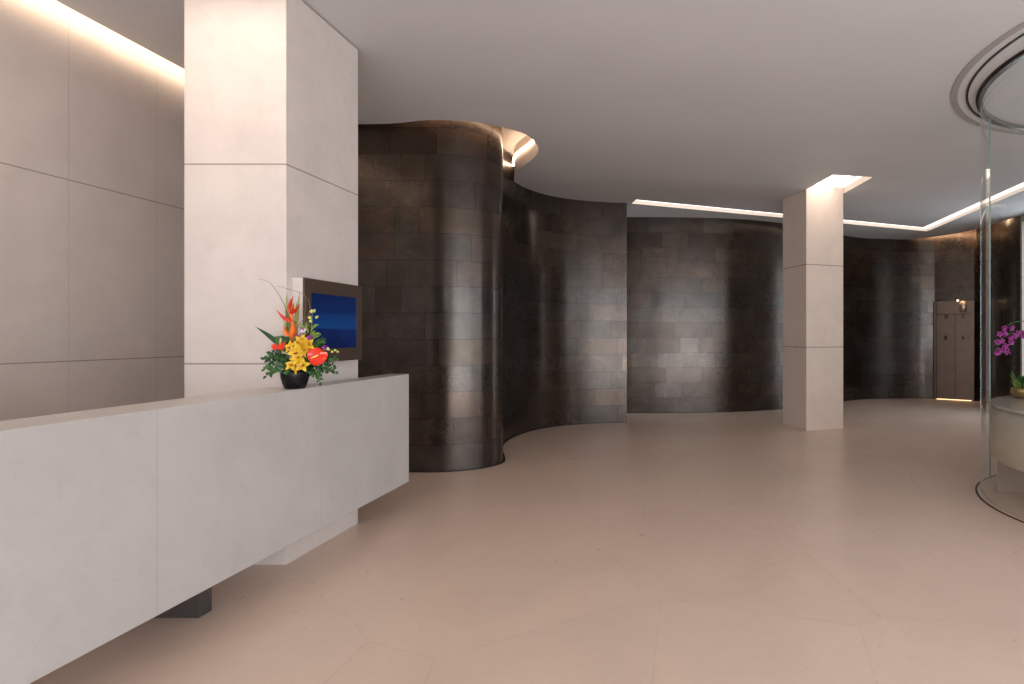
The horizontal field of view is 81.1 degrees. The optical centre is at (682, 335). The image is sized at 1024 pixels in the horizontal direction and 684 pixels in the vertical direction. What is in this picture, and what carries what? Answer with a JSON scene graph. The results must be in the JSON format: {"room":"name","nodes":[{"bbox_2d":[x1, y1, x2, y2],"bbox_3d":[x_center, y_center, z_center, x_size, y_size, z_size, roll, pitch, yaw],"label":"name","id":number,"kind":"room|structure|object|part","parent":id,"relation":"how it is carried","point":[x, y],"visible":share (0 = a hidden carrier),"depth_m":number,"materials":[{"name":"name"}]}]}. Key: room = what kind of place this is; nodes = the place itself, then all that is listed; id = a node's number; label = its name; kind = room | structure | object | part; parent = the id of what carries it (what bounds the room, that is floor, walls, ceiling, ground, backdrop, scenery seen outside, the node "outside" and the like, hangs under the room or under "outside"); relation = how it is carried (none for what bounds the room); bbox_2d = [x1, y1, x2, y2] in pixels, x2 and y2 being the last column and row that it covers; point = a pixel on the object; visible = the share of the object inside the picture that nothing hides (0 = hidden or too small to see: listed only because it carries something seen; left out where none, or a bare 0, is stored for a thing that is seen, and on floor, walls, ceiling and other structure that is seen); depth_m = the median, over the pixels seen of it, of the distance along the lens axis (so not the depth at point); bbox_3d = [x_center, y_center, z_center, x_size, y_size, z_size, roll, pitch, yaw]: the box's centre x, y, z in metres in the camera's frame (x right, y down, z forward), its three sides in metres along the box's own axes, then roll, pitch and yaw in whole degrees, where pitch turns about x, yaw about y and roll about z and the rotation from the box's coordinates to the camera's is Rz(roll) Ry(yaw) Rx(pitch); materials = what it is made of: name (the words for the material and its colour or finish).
{"room":"lobby","nodes":[
{"label":"lobby","id":0,"kind":"room"},
{"bbox_2d":[0,0,183,420],"bbox_3d":[-4.280,-0.525,0.800,0.200,3.890,10.800,0,0,0],"label":"wall","id":1,"kind":"structure","parent":0,"point":[92,118],"depth_m":3.99,"materials":[{"name":"stone"}]},
{"bbox_2d":[358,120,626,471],"bbox_3d":[-2.200,-0.535,7.443,1.633,3.910,4.757,0,0,35],"label":"wall","id":2,"kind":"structure","parent":0,"point":[502,303],"depth_m":6.08,"materials":[{"name":"brown tile"}]},
{"bbox_2d":[409,422,621,472],"bbox_3d":[-2.175,1.418,7.353,1.570,0.004,4.706,0,0,36],"label":"baseboard","id":3,"kind":"structure","parent":2,"relation":"attached to","point":[504,459],"depth_m":6.48,"materials":[{"name":"black metal"}]},
{"bbox_2d":[503,128,537,174],"bbox_3d":[-2.606,-2.350,6.444,1.813,0.360,2.766,0,0,39],"label":"trim","id":4,"kind":"structure","parent":2,"relation":"attached to","point":[513,141],"depth_m":7.29,"materials":[{"name":"paint"}]},
{"bbox_2d":[513,139,533,165],"bbox_3d":[-2.159,-2.378,6.711,1.243,0.017,2.260,0,0,19],"label":"light","id":5,"kind":"object","parent":2,"relation":"attached to","point":[532,140],"visible":0.19,"depth_m":7.27,"materials":[{"name":"white plastic"}]},
{"bbox_2d":[30,398,1023,683],"bbox_3d":[1.300,1.420,4.500,11.400,0.001,18.200,0,0,0],"label":"floor","id":6,"kind":"structure","parent":0,"point":[747,547],"depth_m":3.40,"materials":[{"name":"stone"}]},
{"bbox_2d":[0,374,408,683],"bbox_3d":[-2.717,0.870,1.881,0.865,1.100,5.762,0,0,0],"label":"reception desk","id":7,"kind":"object","parent":6,"relation":"on","point":[114,520],"visible":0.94,"depth_m":2.52,"materials":[{"name":"stone"}]},
{"bbox_3d":[-2.616,1.320,2.905,0.368,0.200,0.080,0,0,0],"label":"leg","id":8,"kind":"part","parent":7,"relation":"part of","materials":[{"name":"metal"}]},
{"bbox_2d":[256,279,338,388],"bbox_3d":[-2.289,-0.012,3.418,0.559,0.663,0.199,0,0,9],"label":"flower arrangement","id":9,"kind":"object","parent":7,"relation":"on","point":[296,372],"visible":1,"depth_m":3.38,"materials":[{"name":"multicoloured plant"}]},
{"bbox_3d":[-2.393,-0.082,3.455,0.024,0.367,0.010,0,0,0],"label":"blade","id":10,"kind":"part","parent":9,"relation":"part of","materials":[{"name":"green plant"}]},
{"bbox_3d":[-2.345,0.265,3.450,0.153,0.111,0.153,0,0,0],"label":"pot","id":11,"kind":"part","parent":9,"relation":"part of","materials":[{"name":"black ceramic"}]},
{"bbox_3d":[-2.331,-0.087,3.445,0.045,0.376,0.010,0,0,0],"label":"blade","id":12,"kind":"part","parent":9,"relation":"part of","materials":[{"name":"green plant"}]},
{"bbox_2d":[184,0,357,564],"bbox_3d":[-2.768,-0.375,3.918,0.632,3.590,0.783,0,0,0],"label":"stone pillar","id":13,"kind":"structure","parent":6,"relation":"on","point":[271,87],"depth_m":3.53,"materials":[{"name":"stone"}]},
{"bbox_2d":[292,278,361,362],"bbox_3d":[-2.413,-0.093,3.902,0.080,0.541,0.644,0,0,0],"label":"wall monitor","id":14,"kind":"object","parent":13,"relation":"attached to","point":[338,306],"visible":0.75,"depth_m":3.88,"materials":[{"name":"glass screen"},{"name":"bronze"}]},
{"bbox_2d":[783,185,842,430],"bbox_3d":[2.029,-0.450,8.904,0.665,3.740,0.660,0,0,-22],"label":"stone pillar","id":15,"kind":"structure","parent":6,"relation":"on","point":[813,216],"depth_m":8.63,"materials":[{"name":"beige stone"}]},
{"bbox_2d":[975,49,1023,522],"bbox_3d":[3.930,-0.375,4.630,2.764,3.590,2.764,0,0,0],"label":"glass enclosure","id":16,"kind":"object","parent":6,"relation":"on","point":[1013,60],"visible":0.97,"depth_m":5.18,"materials":[{"name":"glass"}]},
{"bbox_3d":[3.018,-0.365,4.351,0.774,3.550,2.429,0,0,-17],"label":"glass panel","id":17,"kind":"part","parent":16,"relation":"part of","materials":[{"name":"clear glass"}]},
{"bbox_3d":[3.930,-2.152,4.630,2.720,0.035,2.720,0,0,0],"label":"rail","id":18,"kind":"part","parent":16,"relation":"part of","materials":[{"name":"metal"}]},
{"bbox_2d":[989,395,1023,491],"bbox_3d":[3.930,1.010,4.630,2.532,0.820,2.532,0,0,0],"label":"round table","id":19,"kind":"object","parent":6,"relation":"on","point":[1006,412],"visible":0.9,"depth_m":4.83,"materials":[{"name":"stone"}]},
{"bbox_2d":[994,321,1023,398],"bbox_3d":[3.196,0.230,5.420,0.445,0.740,0.257,0,0,-26],"label":"potted orchid","id":20,"kind":"object","parent":19,"relation":"on","point":[1017,391],"visible":1,"depth_m":5.42,"materials":[{"name":"purple plant"}]},
{"bbox_2d":[1010,387,1023,398],"bbox_3d":[3.262,0.550,5.460,0.216,0.100,0.216,0,0,0],"label":"bowl","id":21,"kind":"object","parent":19,"relation":"on","point":[1018,392],"depth_m":5.41,"materials":[{"name":"gold metal"}]},
{"bbox_2d":[56,0,1023,238],"bbox_3d":[1.450,-2.170,4.500,11.100,0.001,18.200,0,0,0],"label":"ceiling","id":22,"kind":"structure","parent":0,"point":[750,105],"depth_m":5.05,"materials":[{"name":"paint"}]},
{"bbox_2d":[843,176,871,193],"bbox_3d":[2.160,-2.250,8.491,0.717,0.160,1.579,0,0,-18],"label":"trim","id":23,"kind":"structure","parent":22,"relation":"attached to","point":[862,179],"depth_m":8.32,"materials":[{"name":"paint"}]},
{"bbox_2d":[815,175,861,188],"bbox_3d":[2.252,-2.245,8.192,0.635,0.050,0.897,0,0,-14],"label":"recessed light","id":24,"kind":"object","parent":23,"relation":"attached to","point":[835,181],"visible":0.54,"depth_m":8.29,"materials":[{"name":"paint"}]},
{"bbox_3d":[2.133,-2.263,8.169,0.448,0.015,0.873,0,0,-9],"label":"light panel","id":25,"kind":"part","parent":24,"relation":"part of","materials":[{"name":"white plastic"}]},
{"bbox_3d":[2.447,-2.263,8.241,0.154,0.015,0.913,0,0,-9],"label":"light panel","id":26,"kind":"part","parent":24,"relation":"part of","materials":[{"name":"white plastic"}]},
{"bbox_2d":[951,22,1023,134],"bbox_3d":[4.000,-2.167,4.460,3.444,0.006,3.444,0,0,0],"label":"trim","id":27,"kind":"structure","parent":22,"relation":"attached to","point":[954,92],"depth_m":4.84,"materials":[{"name":"grey metal"}]},
{"bbox_2d":[966,33,1023,127],"bbox_3d":[4.000,-2.166,4.460,3.196,0.008,3.196,0,0,0],"label":"trim","id":28,"kind":"structure","parent":22,"relation":"attached to","point":[1021,35],"depth_m":4.72,"materials":[{"name":"grey metal"}]},
{"bbox_2d":[627,217,934,412],"bbox_3d":[0.853,-0.515,11.240,10.226,3.870,1.271,0,0,-16],"label":"wall","id":29,"kind":"structure","parent":0,"point":[705,295],"depth_m":10.64,"materials":[{"name":"brown metal"}]},
{"bbox_2d":[688,398,931,412],"bbox_3d":[0.840,1.418,11.164,10.170,0.004,1.173,0,0,-16],"label":"baseboard","id":30,"kind":"structure","parent":29,"relation":"attached to","point":[880,398],"depth_m":10.91,"materials":[{"name":"black metal"}]},
{"bbox_2d":[631,186,1023,230],"bbox_3d":[2.130,-2.230,9.585,5.940,0.120,4.570,0,0,0],"label":"trim","id":31,"kind":"structure","parent":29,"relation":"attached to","point":[1021,188],"depth_m":10.11,"materials":[{"name":"paint"}]},
{"bbox_2d":[637,182,1023,227],"bbox_3d":[2.132,-2.235,9.582,5.913,0.020,4.540,0,0,0],"label":"recessed light line","id":32,"kind":"object","parent":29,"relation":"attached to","point":[1021,184],"visible":0.24,"depth_m":9.91,"materials":[{"name":"white plastic"}]},
{"bbox_2d":[935,230,973,301],"bbox_3d":[6.032,-0.515,12.638,0.802,3.870,0.120,0,0,32],"label":"wall","id":33,"kind":"structure","parent":0,"point":[954,253],"depth_m":12.58,"materials":[{"name":"brown tile"}]},
{"bbox_2d":[934,300,974,400],"bbox_3d":[5.968,0.319,12.537,0.802,2.203,0.110,0,0,32],"label":"door","id":34,"kind":"structure","parent":33,"relation":"in","point":[954,321],"depth_m":12.55,"materials":[{"name":"wood"}]},
{"bbox_2d":[974,216,1019,403],"bbox_3d":[6.325,-0.515,11.361,0.217,3.870,2.177,0,0,6],"label":"wall","id":35,"kind":"structure","parent":0,"point":[1005,235],"depth_m":11.31,"materials":[{"name":"brown metal"}]},
{"bbox_2d":[1020,214,1023,375],"bbox_3d":[6.160,-0.375,2.845,0.120,3.590,14.890,0,0,0],"label":"wall","id":36,"kind":"structure","parent":0,"point":[1021,216],"depth_m":10.26,"materials":[{"name":"stone"}]}
]}

